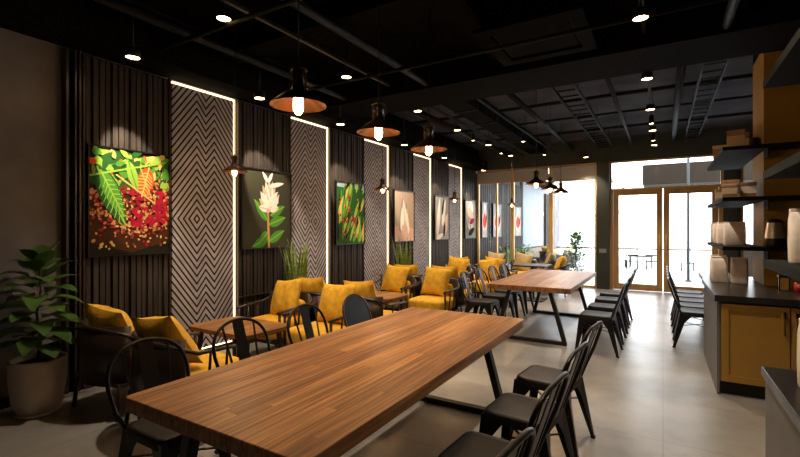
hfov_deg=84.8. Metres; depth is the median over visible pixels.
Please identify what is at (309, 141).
panel
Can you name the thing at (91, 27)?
ceiling
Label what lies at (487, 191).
slatted panel
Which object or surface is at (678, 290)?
metal chair
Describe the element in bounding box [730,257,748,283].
coffee bag
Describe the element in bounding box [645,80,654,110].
recessed light
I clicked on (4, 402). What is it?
baseboard
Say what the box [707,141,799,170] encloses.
wall shelf
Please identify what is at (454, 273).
throw pillow
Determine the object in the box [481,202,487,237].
framed picture
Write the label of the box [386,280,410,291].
cushion
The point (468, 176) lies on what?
slatted panel
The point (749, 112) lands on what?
ceiling pipe
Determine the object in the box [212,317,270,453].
metal chair
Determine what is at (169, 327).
throw pillow
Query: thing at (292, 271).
snake plant
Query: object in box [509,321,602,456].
metal chair
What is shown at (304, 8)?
ceiling pipe
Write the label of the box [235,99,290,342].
slatted panel
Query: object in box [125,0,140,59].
pendant light
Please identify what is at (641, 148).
wall
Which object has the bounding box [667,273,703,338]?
metal chair
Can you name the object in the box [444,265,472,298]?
armchair
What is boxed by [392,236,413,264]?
snake plant
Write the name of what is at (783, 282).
lantern box
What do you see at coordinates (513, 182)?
window
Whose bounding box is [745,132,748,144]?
carton
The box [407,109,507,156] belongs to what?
ceiling pipe
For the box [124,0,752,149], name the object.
ceiling
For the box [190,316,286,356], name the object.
coffee table
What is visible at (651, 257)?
patio table
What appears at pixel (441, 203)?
framed picture
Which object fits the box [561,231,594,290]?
leafy plant
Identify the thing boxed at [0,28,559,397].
wall
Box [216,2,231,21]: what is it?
pendant light
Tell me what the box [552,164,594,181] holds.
roller blind
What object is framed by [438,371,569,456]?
metal chair
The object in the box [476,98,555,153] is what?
ceiling track
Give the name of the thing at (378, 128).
pendant lamp
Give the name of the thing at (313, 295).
armchair
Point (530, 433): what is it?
metal chair
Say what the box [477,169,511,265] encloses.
window
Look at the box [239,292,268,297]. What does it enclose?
trim
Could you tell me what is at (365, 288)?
throw pillow
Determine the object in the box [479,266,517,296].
armchair
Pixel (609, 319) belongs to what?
metal chair
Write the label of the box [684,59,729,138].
cable tray
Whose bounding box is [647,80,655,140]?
ceiling track
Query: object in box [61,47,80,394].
wall panel
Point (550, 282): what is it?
table
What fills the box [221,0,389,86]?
ceiling track
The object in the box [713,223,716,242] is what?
coffee bag
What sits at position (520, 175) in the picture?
roller blind
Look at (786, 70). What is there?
shelf
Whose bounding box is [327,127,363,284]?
slatted panel
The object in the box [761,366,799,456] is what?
counter
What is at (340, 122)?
recessed light
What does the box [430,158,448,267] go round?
slatted panel
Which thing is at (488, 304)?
metal chair
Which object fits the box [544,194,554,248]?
slatted panel
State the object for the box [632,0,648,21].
recessed light
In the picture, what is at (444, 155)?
recessed light
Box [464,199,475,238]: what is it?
framed picture
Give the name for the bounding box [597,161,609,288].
wall
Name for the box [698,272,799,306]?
countertop
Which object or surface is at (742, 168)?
window
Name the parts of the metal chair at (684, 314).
leg, leg, seat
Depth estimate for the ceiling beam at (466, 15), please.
4.15 m
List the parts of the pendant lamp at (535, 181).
lamp shade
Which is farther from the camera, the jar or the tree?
the tree
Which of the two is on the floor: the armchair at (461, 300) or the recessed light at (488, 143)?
the armchair at (461, 300)
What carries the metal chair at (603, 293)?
on the floor
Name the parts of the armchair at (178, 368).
leg, arm rail, leg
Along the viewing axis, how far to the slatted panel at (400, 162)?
8.91 m
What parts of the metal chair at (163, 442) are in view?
leg, seat, leg, leg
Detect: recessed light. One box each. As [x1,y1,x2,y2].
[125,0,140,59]
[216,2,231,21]
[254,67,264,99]
[336,105,344,125]
[341,45,351,78]
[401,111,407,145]
[441,128,446,158]
[454,114,460,130]
[481,146,485,170]
[485,131,490,145]
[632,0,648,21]
[641,71,652,80]
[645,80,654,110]
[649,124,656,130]
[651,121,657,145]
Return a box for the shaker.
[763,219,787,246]
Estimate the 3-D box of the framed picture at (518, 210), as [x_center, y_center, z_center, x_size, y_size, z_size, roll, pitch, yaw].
[4.359,-0.260,16.191,0.040,1.064,0.874,0,0,31]
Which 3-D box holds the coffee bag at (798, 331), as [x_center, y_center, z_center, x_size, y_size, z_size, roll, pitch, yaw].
[1.569,0.469,1.612,0.153,0.262,0.103,0,0,31]
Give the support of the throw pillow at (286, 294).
on the armchair at (305, 298)
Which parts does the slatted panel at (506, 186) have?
edge trim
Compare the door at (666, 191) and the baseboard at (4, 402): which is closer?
the baseboard at (4, 402)
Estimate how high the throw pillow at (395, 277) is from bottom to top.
0.466 m
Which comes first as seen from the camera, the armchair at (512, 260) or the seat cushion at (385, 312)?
the seat cushion at (385, 312)
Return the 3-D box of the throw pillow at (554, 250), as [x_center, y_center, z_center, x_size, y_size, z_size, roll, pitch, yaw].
[4.541,0.825,13.141,0.457,0.450,0.261,0,0,-23]
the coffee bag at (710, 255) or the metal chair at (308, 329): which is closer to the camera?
the metal chair at (308, 329)
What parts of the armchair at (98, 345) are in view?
leg, seat frame, leg, rail, arm rail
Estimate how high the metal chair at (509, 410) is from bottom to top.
0.862 m
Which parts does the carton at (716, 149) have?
lid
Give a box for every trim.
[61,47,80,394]
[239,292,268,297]
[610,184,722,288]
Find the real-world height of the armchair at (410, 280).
0.727 m
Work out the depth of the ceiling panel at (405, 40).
4.83 m
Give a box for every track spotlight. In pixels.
[471,130,474,140]
[521,131,524,141]
[649,111,653,123]
[651,131,655,140]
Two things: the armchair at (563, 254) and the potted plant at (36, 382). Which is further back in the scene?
the armchair at (563, 254)
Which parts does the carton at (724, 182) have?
lid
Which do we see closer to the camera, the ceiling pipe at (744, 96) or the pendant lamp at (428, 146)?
the pendant lamp at (428, 146)
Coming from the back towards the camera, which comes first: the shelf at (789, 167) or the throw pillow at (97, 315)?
the throw pillow at (97, 315)
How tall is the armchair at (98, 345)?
0.727 m
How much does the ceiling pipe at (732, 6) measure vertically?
0.080 m
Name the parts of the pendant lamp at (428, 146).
cord, lamp shade, bulb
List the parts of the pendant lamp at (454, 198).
cord, lamp shade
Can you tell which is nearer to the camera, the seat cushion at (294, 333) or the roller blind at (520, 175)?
the seat cushion at (294, 333)
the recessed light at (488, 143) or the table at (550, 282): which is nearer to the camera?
the table at (550, 282)
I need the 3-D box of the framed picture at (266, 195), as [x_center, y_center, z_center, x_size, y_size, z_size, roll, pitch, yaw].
[-1.793,-0.260,5.946,0.040,1.064,0.854,0,0,31]
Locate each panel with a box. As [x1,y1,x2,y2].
[81,52,170,389]
[134,0,695,82]
[171,81,234,351]
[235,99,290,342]
[291,117,327,283]
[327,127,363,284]
[364,139,387,290]
[387,145,413,265]
[414,154,430,276]
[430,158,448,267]
[449,164,461,257]
[461,167,475,273]
[476,174,502,265]
[503,183,521,259]
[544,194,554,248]
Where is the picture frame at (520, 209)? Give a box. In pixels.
[519,207,521,235]
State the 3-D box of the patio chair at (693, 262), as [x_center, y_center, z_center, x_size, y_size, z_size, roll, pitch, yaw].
[10.218,1.245,15.560,0.400,0.550,0.400,0,0,31]
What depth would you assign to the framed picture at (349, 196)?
7.48 m
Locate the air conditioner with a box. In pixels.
[473,0,596,66]
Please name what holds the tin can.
on the cabinet
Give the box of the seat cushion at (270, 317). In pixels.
[253,314,302,339]
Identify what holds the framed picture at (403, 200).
attached to the slatted panel at (400, 162)
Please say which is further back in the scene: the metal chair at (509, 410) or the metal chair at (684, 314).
the metal chair at (684, 314)
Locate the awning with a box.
[642,159,752,186]
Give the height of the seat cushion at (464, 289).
0.190 m
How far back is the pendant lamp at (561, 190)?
8.57 m
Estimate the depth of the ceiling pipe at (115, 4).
4.31 m
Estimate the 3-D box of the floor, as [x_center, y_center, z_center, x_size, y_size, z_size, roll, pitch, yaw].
[1.892,1.560,4.463,8.550,0.120,14.600,0,0,31]
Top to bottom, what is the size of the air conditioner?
0.330 m
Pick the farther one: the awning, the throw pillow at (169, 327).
the awning
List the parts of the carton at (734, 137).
lid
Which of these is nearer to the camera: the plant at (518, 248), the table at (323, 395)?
the table at (323, 395)
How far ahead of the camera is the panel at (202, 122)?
5.13 m
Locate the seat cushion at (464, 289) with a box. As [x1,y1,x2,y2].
[464,289,472,301]
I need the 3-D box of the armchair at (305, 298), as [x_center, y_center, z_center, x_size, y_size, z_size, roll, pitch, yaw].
[-1.439,1.138,5.141,0.740,0.727,0.734,0,0,30]
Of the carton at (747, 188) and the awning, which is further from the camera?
the awning
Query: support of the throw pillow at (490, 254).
on the armchair
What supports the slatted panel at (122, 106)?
attached to the wall at (30, 67)
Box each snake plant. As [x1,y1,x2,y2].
[279,239,310,280]
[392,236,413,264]
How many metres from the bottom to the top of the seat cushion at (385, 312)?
0.190 m
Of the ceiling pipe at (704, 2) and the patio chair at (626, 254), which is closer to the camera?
the ceiling pipe at (704, 2)
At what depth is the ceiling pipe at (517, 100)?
8.06 m
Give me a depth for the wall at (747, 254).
13.79 m
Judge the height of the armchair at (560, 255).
0.727 m
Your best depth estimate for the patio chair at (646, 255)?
16.20 m
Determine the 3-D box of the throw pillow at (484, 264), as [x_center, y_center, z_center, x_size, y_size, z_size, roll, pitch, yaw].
[1.795,0.825,8.802,0.488,0.502,0.266,0,0,23]
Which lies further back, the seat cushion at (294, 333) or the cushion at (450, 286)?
the cushion at (450, 286)
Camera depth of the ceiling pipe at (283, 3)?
3.78 m
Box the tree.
[563,175,636,218]
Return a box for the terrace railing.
[556,246,711,261]
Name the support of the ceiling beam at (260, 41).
attached to the ceiling panel at (405, 40)
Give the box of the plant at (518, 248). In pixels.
[498,244,535,269]
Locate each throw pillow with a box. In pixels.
[84,303,134,331]
[131,316,202,362]
[270,277,301,314]
[297,276,324,291]
[317,283,355,323]
[343,280,376,296]
[380,264,409,292]
[394,264,417,274]
[420,266,452,296]
[432,265,457,276]
[447,255,469,276]
[479,257,499,279]
[485,256,505,265]
[488,251,504,258]
[512,251,533,270]
[545,253,555,267]
[546,248,558,254]
[554,256,566,269]
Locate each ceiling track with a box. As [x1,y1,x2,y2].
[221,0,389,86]
[429,105,524,155]
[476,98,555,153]
[638,0,645,33]
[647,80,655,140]
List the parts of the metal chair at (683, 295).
seat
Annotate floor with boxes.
[0,287,764,456]
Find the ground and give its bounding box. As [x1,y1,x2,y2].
[560,240,753,287]
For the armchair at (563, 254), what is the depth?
13.84 m
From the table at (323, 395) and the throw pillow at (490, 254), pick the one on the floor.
the table at (323, 395)
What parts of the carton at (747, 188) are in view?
lid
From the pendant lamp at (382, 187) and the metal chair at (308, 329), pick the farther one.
the pendant lamp at (382, 187)
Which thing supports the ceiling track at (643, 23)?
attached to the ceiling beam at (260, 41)
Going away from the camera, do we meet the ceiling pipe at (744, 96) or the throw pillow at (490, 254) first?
the ceiling pipe at (744, 96)
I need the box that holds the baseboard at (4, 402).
[0,396,10,409]
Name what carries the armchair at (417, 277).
on the floor
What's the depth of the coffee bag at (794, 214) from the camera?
2.23 m
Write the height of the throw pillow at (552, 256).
0.449 m
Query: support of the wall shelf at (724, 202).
attached to the wall at (776, 110)
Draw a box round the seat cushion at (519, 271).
[509,270,524,275]
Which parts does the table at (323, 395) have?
leg, leg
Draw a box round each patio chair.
[626,254,636,268]
[646,255,656,269]
[681,256,694,271]
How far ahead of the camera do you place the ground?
19.58 m
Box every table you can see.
[126,307,523,456]
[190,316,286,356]
[376,291,407,309]
[487,269,595,345]
[513,263,551,301]
[628,255,652,267]
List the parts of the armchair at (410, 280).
arm rail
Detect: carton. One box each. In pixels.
[712,145,726,159]
[715,189,721,200]
[721,184,737,196]
[722,179,739,196]
[726,129,745,146]
[741,182,756,196]
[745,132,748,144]
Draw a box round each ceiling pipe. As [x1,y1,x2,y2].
[93,0,347,100]
[160,0,301,50]
[281,0,427,85]
[305,0,728,90]
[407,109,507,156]
[413,73,752,124]
[439,94,752,134]
[462,111,752,144]
[506,93,573,150]
[605,78,632,144]
[671,66,685,141]
[721,0,739,29]
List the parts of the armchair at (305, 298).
leg, seat frame, arm rail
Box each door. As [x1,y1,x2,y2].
[613,189,662,291]
[663,186,718,294]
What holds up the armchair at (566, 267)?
on the floor
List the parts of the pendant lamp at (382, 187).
lamp shade, cord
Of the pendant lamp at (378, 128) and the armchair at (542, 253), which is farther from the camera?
the armchair at (542, 253)
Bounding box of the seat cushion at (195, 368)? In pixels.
[186,350,238,376]
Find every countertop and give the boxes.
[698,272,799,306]
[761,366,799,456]
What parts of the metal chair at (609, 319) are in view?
leg, leg, seat, leg, leg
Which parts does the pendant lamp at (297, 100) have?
lamp shade, cord, bulb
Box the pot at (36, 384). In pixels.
[6,351,67,416]
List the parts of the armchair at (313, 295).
arm rail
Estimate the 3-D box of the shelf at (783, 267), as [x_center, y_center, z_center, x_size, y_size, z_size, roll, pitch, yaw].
[1.822,-0.030,1.577,0.500,0.510,1.980,0,0,31]
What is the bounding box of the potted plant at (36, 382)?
[0,241,83,419]
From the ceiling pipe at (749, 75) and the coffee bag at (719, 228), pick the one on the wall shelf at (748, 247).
the coffee bag at (719, 228)
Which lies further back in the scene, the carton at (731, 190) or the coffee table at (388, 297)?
the coffee table at (388, 297)
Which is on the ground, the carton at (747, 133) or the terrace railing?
the terrace railing
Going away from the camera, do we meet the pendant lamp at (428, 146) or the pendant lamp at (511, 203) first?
the pendant lamp at (428, 146)
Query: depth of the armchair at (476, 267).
8.52 m
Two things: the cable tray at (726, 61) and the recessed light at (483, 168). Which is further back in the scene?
the recessed light at (483, 168)
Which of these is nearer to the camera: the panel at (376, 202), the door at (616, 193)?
the panel at (376, 202)
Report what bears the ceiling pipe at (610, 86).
attached to the ceiling pipe at (749, 75)
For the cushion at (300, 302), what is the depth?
5.22 m
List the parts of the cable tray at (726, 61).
rail, rail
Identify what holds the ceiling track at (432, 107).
hanging from the ceiling at (739, 65)
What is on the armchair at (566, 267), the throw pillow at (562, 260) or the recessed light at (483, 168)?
the throw pillow at (562, 260)
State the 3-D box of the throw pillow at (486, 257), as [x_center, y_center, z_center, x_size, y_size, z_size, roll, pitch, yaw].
[2.006,0.825,9.223,0.484,0.499,0.258,0,0,24]
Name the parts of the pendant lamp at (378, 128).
lamp shade, cord, bulb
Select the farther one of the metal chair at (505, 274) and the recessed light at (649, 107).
the metal chair at (505, 274)
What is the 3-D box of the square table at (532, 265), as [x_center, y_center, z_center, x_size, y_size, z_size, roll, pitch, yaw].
[2.799,1.130,9.226,0.660,0.740,0.660,0,0,31]
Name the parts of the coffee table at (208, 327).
leg, leg, leg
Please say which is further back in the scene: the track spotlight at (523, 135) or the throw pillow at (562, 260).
the throw pillow at (562, 260)
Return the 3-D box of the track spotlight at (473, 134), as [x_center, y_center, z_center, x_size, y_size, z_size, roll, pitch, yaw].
[1.418,-1.810,8.480,0.080,0.220,0.080,0,0,31]
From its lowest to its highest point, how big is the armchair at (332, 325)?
0.727 m
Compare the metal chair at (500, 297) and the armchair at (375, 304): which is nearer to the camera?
the armchair at (375, 304)
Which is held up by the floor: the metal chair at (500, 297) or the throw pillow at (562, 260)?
the metal chair at (500, 297)
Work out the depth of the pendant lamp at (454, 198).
8.89 m
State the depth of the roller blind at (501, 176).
12.34 m
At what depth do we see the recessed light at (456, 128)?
7.92 m
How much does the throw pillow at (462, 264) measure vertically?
0.503 m
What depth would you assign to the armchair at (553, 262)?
10.86 m
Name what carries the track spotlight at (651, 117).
attached to the ceiling track at (648, 81)
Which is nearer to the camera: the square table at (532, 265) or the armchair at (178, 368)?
the armchair at (178, 368)
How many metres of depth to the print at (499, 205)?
14.27 m
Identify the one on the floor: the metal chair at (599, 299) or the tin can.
the metal chair at (599, 299)
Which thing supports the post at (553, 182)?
on the ground
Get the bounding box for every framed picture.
[86,143,170,257]
[241,166,291,249]
[335,180,364,244]
[393,189,414,241]
[434,195,449,239]
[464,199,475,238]
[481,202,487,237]
[492,203,501,236]
[515,207,521,235]
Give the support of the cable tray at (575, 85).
hanging from the ceiling at (739, 65)
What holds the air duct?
hanging from the ceiling at (739, 65)
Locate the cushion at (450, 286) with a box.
[431,284,453,296]
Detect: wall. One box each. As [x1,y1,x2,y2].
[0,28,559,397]
[474,124,752,257]
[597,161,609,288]
[723,169,737,272]
[744,251,752,276]
[753,50,799,286]
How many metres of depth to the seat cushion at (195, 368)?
3.38 m
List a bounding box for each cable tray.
[550,83,612,148]
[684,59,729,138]
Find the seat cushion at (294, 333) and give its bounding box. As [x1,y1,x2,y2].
[286,321,345,344]
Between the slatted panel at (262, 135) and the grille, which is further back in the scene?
the slatted panel at (262, 135)
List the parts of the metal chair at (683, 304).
leg, seat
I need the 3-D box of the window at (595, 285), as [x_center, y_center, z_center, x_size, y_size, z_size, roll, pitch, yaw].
[4.496,-0.080,11.344,1.130,3.160,0.080,0,0,31]
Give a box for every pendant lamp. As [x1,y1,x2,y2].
[221,18,247,175]
[269,0,326,114]
[357,0,399,139]
[374,137,390,192]
[411,8,446,155]
[449,121,460,201]
[507,198,516,206]
[526,170,546,187]
[541,177,559,191]
[553,182,569,195]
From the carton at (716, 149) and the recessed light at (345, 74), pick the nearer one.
the recessed light at (345, 74)
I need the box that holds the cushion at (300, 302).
[295,299,305,315]
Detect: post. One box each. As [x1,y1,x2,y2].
[553,182,553,249]
[685,158,691,281]
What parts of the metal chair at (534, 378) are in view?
leg, leg, seat, leg, leg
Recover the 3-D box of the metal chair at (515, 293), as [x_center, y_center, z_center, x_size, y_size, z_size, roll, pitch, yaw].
[1.813,1.069,7.485,0.555,0.861,0.473,0,0,31]
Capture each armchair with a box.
[72,319,188,421]
[124,330,238,425]
[235,291,311,357]
[281,296,345,346]
[303,291,321,321]
[363,296,406,318]
[373,275,416,310]
[404,277,459,311]
[410,274,422,296]
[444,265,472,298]
[447,263,483,294]
[450,277,476,311]
[465,266,506,297]
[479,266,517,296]
[506,259,537,275]
[532,254,561,263]
[537,259,557,268]
[537,262,570,296]
[539,251,545,261]
[562,253,577,269]
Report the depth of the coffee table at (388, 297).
6.18 m
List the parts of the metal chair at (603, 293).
seat, leg, leg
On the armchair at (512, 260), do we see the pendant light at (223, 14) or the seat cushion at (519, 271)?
the seat cushion at (519, 271)
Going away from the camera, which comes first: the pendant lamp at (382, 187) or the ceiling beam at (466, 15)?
the ceiling beam at (466, 15)
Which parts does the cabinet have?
panel, door, handle, door, handle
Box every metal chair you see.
[105,337,230,456]
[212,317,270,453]
[287,304,328,343]
[342,294,371,326]
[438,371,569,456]
[459,271,500,315]
[475,268,514,317]
[479,341,588,456]
[488,265,525,317]
[496,427,535,456]
[499,263,533,313]
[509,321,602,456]
[575,281,627,357]
[587,276,630,344]
[593,272,633,333]
[599,268,636,324]
[666,266,702,318]
[666,268,703,319]
[666,271,703,325]
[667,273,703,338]
[667,277,703,347]
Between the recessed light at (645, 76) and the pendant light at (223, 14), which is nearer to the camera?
the pendant light at (223, 14)
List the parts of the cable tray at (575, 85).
rail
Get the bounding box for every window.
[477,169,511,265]
[512,166,550,258]
[551,163,596,287]
[610,154,722,188]
[741,166,743,257]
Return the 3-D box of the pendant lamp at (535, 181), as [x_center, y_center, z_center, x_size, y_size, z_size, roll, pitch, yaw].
[2.155,-1.448,6.929,0.320,1.605,0.320,0,0,31]
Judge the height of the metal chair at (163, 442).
0.861 m
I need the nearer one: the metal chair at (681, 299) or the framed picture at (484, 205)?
the metal chair at (681, 299)
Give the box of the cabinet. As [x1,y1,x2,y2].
[698,272,799,398]
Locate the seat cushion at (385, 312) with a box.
[383,310,395,315]
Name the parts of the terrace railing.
handrail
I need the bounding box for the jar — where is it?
[749,137,760,144]
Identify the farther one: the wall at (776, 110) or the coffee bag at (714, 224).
the coffee bag at (714, 224)
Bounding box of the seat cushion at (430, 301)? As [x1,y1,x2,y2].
[408,294,455,310]
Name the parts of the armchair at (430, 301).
arm rail, leg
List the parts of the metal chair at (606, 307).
seat, leg, leg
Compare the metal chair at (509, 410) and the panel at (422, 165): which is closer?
the metal chair at (509, 410)
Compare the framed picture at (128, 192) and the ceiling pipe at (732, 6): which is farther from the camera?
the framed picture at (128, 192)
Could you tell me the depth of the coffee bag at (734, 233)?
4.96 m
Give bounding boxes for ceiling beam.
[220,0,465,64]
[325,0,799,118]
[438,0,495,58]
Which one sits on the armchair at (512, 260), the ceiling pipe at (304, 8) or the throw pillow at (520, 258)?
the throw pillow at (520, 258)
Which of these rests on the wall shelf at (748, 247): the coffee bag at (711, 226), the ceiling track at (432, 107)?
the coffee bag at (711, 226)
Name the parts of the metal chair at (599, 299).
seat, leg, leg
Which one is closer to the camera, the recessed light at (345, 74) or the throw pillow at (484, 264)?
the recessed light at (345, 74)
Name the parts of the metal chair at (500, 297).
seat, leg, leg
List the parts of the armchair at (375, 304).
arm rail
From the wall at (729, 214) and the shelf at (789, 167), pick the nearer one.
the shelf at (789, 167)
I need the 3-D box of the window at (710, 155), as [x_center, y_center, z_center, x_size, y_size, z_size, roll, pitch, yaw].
[6.202,-1.300,10.320,2.270,0.720,0.080,0,0,31]
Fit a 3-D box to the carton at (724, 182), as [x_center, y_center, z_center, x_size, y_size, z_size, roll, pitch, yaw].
[3.852,-0.445,5.094,0.168,0.230,0.148,0,0,39]
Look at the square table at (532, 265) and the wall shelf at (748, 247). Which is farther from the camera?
the square table at (532, 265)
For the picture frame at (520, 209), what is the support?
attached to the framed picture at (518, 210)
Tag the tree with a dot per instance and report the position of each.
(575, 213)
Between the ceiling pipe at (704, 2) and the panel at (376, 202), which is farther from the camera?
the panel at (376, 202)
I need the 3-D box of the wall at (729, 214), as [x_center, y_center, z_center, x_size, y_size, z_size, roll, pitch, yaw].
[7.279,-0.080,9.655,0.260,3.160,0.250,0,0,31]
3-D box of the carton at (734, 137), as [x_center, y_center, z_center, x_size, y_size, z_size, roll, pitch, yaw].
[3.860,-0.990,5.030,0.168,0.260,0.148,0,0,41]
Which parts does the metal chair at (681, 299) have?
leg, seat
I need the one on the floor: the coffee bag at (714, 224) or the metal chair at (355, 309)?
the metal chair at (355, 309)
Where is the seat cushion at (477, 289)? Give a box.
[468,280,495,292]
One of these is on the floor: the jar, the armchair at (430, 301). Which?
the armchair at (430, 301)
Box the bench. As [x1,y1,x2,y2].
[524,246,558,261]
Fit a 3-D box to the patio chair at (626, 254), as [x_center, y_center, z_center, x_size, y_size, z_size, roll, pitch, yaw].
[8.769,1.245,16.547,0.400,0.550,0.400,0,0,31]
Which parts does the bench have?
backrest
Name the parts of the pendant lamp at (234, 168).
lamp shade, cord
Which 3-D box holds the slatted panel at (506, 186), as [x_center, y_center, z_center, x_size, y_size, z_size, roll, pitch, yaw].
[4.030,-0.050,15.776,0.097,3.100,2.308,0,0,31]
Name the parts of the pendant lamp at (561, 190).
lamp shade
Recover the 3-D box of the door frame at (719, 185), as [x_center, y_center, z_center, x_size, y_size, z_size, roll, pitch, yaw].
[6.200,0.260,10.315,2.270,2.480,0.130,0,0,31]
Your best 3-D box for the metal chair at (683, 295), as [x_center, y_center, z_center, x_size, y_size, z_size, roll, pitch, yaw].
[4.507,1.069,6.882,0.556,0.862,0.502,0,0,31]
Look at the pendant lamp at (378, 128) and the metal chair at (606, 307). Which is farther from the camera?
the metal chair at (606, 307)
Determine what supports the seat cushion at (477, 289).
on the armchair at (476, 267)
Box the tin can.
[793,282,799,292]
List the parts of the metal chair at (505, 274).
leg, leg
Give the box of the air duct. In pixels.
[443,98,544,153]
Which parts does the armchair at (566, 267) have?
arm rail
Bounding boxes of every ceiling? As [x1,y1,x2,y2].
[0,0,486,170]
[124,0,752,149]
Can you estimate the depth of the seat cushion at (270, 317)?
5.04 m
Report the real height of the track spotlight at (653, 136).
0.220 m
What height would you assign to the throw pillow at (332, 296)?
0.457 m
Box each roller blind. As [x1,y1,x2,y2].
[478,170,510,183]
[513,167,548,181]
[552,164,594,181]
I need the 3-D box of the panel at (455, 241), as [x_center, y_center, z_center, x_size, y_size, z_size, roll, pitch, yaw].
[1.403,-0.060,11.405,0.100,3.120,0.800,0,0,31]
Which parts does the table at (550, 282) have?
leg, leg, leg, leg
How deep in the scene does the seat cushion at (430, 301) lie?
6.42 m
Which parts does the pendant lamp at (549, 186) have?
lamp shade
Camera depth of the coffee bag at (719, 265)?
4.89 m
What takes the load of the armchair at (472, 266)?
on the floor
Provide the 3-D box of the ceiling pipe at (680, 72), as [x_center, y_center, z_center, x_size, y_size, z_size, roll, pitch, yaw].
[4.766,-2.050,7.549,0.100,0.100,6.050,0,0,31]
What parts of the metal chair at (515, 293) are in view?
seat, leg, leg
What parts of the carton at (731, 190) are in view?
lid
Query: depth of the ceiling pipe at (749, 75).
6.85 m
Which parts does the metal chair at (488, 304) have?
leg, seat, leg, leg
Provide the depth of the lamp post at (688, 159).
12.51 m
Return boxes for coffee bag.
[710,223,712,241]
[710,255,725,277]
[711,256,727,282]
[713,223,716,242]
[716,222,723,243]
[723,222,745,244]
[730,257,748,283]
[788,209,799,263]
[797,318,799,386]
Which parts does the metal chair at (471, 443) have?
seat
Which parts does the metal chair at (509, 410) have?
leg, leg, seat, leg, leg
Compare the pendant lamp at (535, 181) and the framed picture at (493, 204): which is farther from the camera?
the framed picture at (493, 204)
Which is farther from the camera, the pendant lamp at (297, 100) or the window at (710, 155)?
the window at (710, 155)
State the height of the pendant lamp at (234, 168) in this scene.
1.625 m
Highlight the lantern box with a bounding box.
[777,275,789,290]
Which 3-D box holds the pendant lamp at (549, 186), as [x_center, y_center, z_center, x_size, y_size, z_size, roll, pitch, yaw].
[2.669,-1.448,7.787,0.320,1.605,0.320,0,0,31]
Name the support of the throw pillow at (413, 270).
on the armchair at (417, 277)
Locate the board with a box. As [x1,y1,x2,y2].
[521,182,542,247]
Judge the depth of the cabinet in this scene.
3.88 m
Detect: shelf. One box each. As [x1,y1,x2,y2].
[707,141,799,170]
[707,195,799,209]
[707,242,787,259]
[763,27,799,88]
[763,151,799,179]
[763,259,799,280]
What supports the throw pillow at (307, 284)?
on the armchair at (313, 295)
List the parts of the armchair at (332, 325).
leg, arm rail, leg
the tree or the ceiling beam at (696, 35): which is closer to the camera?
the ceiling beam at (696, 35)
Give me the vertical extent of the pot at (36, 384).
0.435 m
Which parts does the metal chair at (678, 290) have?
seat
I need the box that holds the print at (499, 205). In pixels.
[494,204,500,236]
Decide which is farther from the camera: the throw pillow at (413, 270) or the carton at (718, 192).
the throw pillow at (413, 270)
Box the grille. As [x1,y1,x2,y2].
[494,18,578,57]
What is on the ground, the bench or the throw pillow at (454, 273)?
the bench
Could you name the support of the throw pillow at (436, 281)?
on the armchair at (430, 301)

